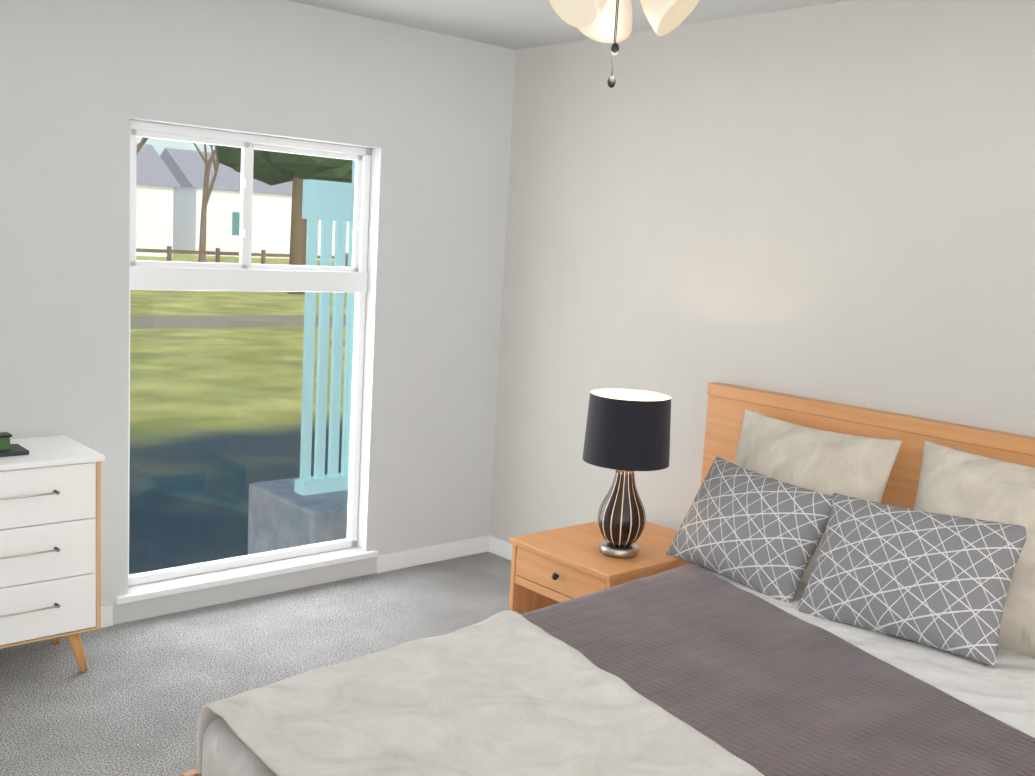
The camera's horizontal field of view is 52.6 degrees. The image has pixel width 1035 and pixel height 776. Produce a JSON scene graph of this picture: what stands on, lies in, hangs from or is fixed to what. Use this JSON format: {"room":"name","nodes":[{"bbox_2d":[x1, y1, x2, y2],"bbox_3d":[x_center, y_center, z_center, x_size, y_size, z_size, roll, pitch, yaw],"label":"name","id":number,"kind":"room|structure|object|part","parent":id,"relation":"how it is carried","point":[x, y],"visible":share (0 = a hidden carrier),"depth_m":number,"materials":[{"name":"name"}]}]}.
{"room":"bedroom","nodes":[
{"label":"bedroom","id":0,"kind":"room"},
{"bbox_2d":[0,551,510,775],"bbox_3d":[0.008,1.260,2.432,3.778,0.060,4.770,-4,11,-41],"label":"floor","id":1,"kind":"structure","parent":0,"point":[135,697],"depth_m":3.76,"materials":[{"name":"grey carpet"}]},
{"bbox_2d":[0,432,104,671],"bbox_3d":[-1.883,0.493,3.359,0.967,0.984,0.416,-4,11,-41],"label":"dresser","id":2,"kind":"object","parent":1,"relation":"on","point":[50,537],"visible":1,"depth_m":3.44,"materials":[{"name":"white paint"}]},
{"bbox_2d":[0,432,29,457],"bbox_3d":[-1.685,0.180,3.450,0.105,0.066,0.130,-4,11,-41],"label":"tray","id":3,"kind":"object","parent":2,"relation":"on","point":[7,450],"depth_m":3.42,"materials":[{"name":"grey"}]},
{"bbox_2d":[509,521,692,613],"bbox_3d":[0.374,0.804,4.039,0.671,0.430,0.532,-4,11,-41],"label":"nightstand","id":4,"kind":"object","parent":1,"relation":"on","point":[554,566],"visible":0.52,"depth_m":3.88,"materials":[{"name":"brown wood"}]},
{"bbox_3d":[0.139,0.685,3.807,0.025,0.027,0.027,-4,11,-41],"label":"knob","id":5,"kind":"part","parent":4,"relation":"part of","materials":[{"name":"black metal"}]},
{"bbox_2d":[582,389,670,557],"bbox_3d":[0.392,0.316,3.825,0.316,0.590,0.316,-4,11,-41],"label":"lamp","id":6,"kind":"object","parent":4,"relation":"on","point":[627,433],"visible":1,"depth_m":3.71,"materials":[{"name":"black fabric"}]},
{"bbox_3d":[0.402,0.146,3.801,0.316,0.247,0.316,-4,11,-41],"label":"lamp shade","id":7,"kind":"part","parent":6,"relation":"part of","materials":[{"name":"black fabric"}]},
{"bbox_2d":[178,382,1034,775],"bbox_3d":[0.449,0.685,2.699,2.438,1.044,1.855,-4,11,-41],"label":"bed","id":8,"kind":"object","parent":1,"relation":"on","point":[848,590],"visible":1,"depth_m":2.83,"materials":[{"name":"beige fabric"}]},
{"bbox_2d":[196,610,937,775],"bbox_3d":[0.056,0.971,2.184,1.025,0.441,1.534,-4,11,-41],"label":"duvet","id":9,"kind":"object","parent":8,"relation":"on","point":[506,693],"depth_m":2.33,"materials":[{"name":"fabric"}]},
{"bbox_2d":[478,563,1034,775],"bbox_3d":[0.635,0.836,2.735,1.191,0.206,1.545,-4,11,-41],"label":"quilt","id":10,"kind":"object","parent":8,"relation":"on","point":[787,685],"depth_m":2.66,"materials":[{"name":"grey fabric"}]},
{"bbox_3d":[1.325,0.622,3.499,0.062,1.044,1.801,-4,11,-41],"label":"headboard","id":11,"kind":"part","parent":8,"relation":"part of","materials":[{"name":"brown wood"}]},
{"bbox_2d":[0,0,515,624],"bbox_3d":[-1.492,-0.304,3.940,3.658,2.440,0.120,-4,11,-41],"label":"wall","id":12,"kind":"structure","parent":0,"point":[424,116],"depth_m":4.21,"materials":[{"name":"paint"}]},
{"bbox_2d":[101,604,112,627],"bbox_3d":[-2.031,0.903,3.605,1.265,0.085,0.012,-4,11,-41],"label":"baseboard","id":13,"kind":"structure","parent":12,"relation":"attached to","point":[106,610],"depth_m":4.00,"materials":[{"name":"white wood"}]},
{"bbox_2d":[115,549,377,604],"bbox_3d":[-1.116,0.780,4.431,1.190,0.027,0.105,-4,11,-41],"label":"window sill","id":14,"kind":"structure","parent":12,"relation":"attached to","point":[187,587],"depth_m":4.34,"materials":[{"name":"white wood"}]},
{"bbox_2d":[128,120,370,585],"bbox_3d":[-1.109,-0.134,4.354,1.090,1.800,0.048,-4,11,-41],"label":"window","id":15,"kind":"structure","parent":12,"relation":"in","point":[244,274],"depth_m":4.33,"materials":[{"name":"clear glass"}]},
{"bbox_2d":[376,535,488,572],"bbox_3d":[-0.403,0.796,5.026,0.645,0.085,0.015,-4,11,-41],"label":"baseboard","id":16,"kind":"structure","parent":12,"relation":"attached to","point":[437,553],"depth_m":5.01,"materials":[{"name":"white wood"}]},
{"bbox_2d":[288,0,849,49],"bbox_3d":[0.151,-1.221,2.081,3.778,0.080,4.770,-4,11,-41],"label":"ceiling","id":17,"kind":"structure","parent":0,"point":[517,24],"depth_m":4.20,"materials":[{"name":"paint"}]},
{"bbox_2d":[549,0,698,87],"bbox_3d":[0.244,-0.921,2.246,1.084,0.546,1.104,-4,11,-41],"label":"ceiling fan","id":18,"kind":"object","parent":17,"relation":"hanging from","point":[606,21],"visible":1,"depth_m":2.20,"materials":[{"name":"white metal"}]},
{"bbox_3d":[0.133,-0.818,2.162,0.142,0.140,0.132,-4,11,-41],"label":"lamp shade","id":19,"kind":"part","parent":18,"relation":"part of","materials":[{"name":"white glass"}]},
{"bbox_3d":[0.203,-0.839,2.342,0.130,0.140,0.139,-4,11,-41],"label":"lamp shade","id":20,"kind":"part","parent":18,"relation":"part of","materials":[{"name":"white glass"}]},
{"bbox_3d":[0.325,-0.812,2.195,0.130,0.140,0.140,-4,11,-41],"label":"lamp shade","id":21,"kind":"part","parent":18,"relation":"part of","materials":[{"name":"white glass"}]},
{"bbox_2d":[489,0,1034,541],"bbox_3d":[1.456,-0.066,3.459,0.120,2.440,4.770,-4,11,-41],"label":"wall","id":22,"kind":"structure","parent":0,"point":[831,202],"depth_m":3.93,"materials":[{"name":"paint"}]},
{"bbox_2d":[488,535,511,560],"bbox_3d":[1.339,1.101,3.580,0.012,0.085,4.530,-4,11,-41],"label":"baseboard","id":23,"kind":"structure","parent":22,"relation":"attached to","point":[497,546],"depth_m":5.18,"materials":[{"name":"white wood"}]},
{"label":"outside","id":24,"kind":"structure","parent":0,"visible":0},
{"bbox_2d":[129,253,346,574],"bbox_3d":[-23.415,-5.341,41.636,100.000,0.050,85.390,-4,11,-41],"label":"lawn","id":25,"kind":"structure","parent":24,"point":[219,298],"depth_m":10.44,"materials":[{"name":"green plant"}]},
{"bbox_2d":[137,137,147,153],"bbox_3d":[-13.895,-7.889,34.560,5.486,8.055,5.597,-4,11,-41],"label":"tree","id":26,"kind":"object","parent":25,"relation":"on","point":[141,144],"depth_m":34.66,"materials":[{"name":"brown plant"}]},
{"bbox_2d":[136,143,180,256],"bbox_3d":[-24.493,-9.626,50.918,13.600,5.700,7.600,-4,11,-41],"label":"house","id":27,"kind":"structure","parent":25,"relation":"on","point":[149,193],"depth_m":52.24,"materials":[{"name":"grey"}]},
{"bbox_2d":[193,143,219,261],"bbox_3d":[-12.796,-8.538,43.812,3.191,6.878,5.234,0,9,-25],"label":"tree","id":28,"kind":"object","parent":25,"relation":"on","point":[202,246],"depth_m":43.17,"materials":[{"name":"brown plant"}]},
{"bbox_2d":[136,246,347,266],"bbox_3d":[-3.782,-3.994,35.999,38.000,1.100,0.100,-4,11,-41],"label":"rail fence","id":29,"kind":"object","parent":25,"relation":"on","point":[217,252],"depth_m":31.31,"materials":[{"name":"brown wood"}]},
{"bbox_2d":[160,148,348,259],"bbox_3d":[-15.076,-11.090,64.379,13.600,5.900,7.600,-4,11,-41],"label":"house","id":30,"kind":"structure","parent":25,"relation":"on","point":[281,222],"depth_m":59.29,"materials":[{"name":"grey"}]},
{"bbox_2d":[216,145,352,294],"bbox_3d":[-5.757,-8.603,28.573,4.121,12.066,4.355,-4,11,-41],"label":"pine tree","id":31,"kind":"object","parent":25,"relation":"on","point":[297,194],"depth_m":28.11,"materials":[{"name":"green plant"}]},
{"bbox_2d":[248,472,347,554],"bbox_3d":[-0.867,0.766,5.888,1.070,0.450,0.700,-4,11,-41],"label":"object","id":32,"kind":"structure","parent":25,"relation":"on","point":[304,503],"depth_m":5.49,"materials":[{"name":"concrete"}]},
{"bbox_2d":[294,160,354,495],"bbox_3d":[-0.768,-0.496,5.732,0.900,3.000,0.120,-4,11,-41],"label":"porch column","id":33,"kind":"structure","parent":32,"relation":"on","point":[312,187],"depth_m":5.55,"materials":[{"name":"teal paint"}]}
]}

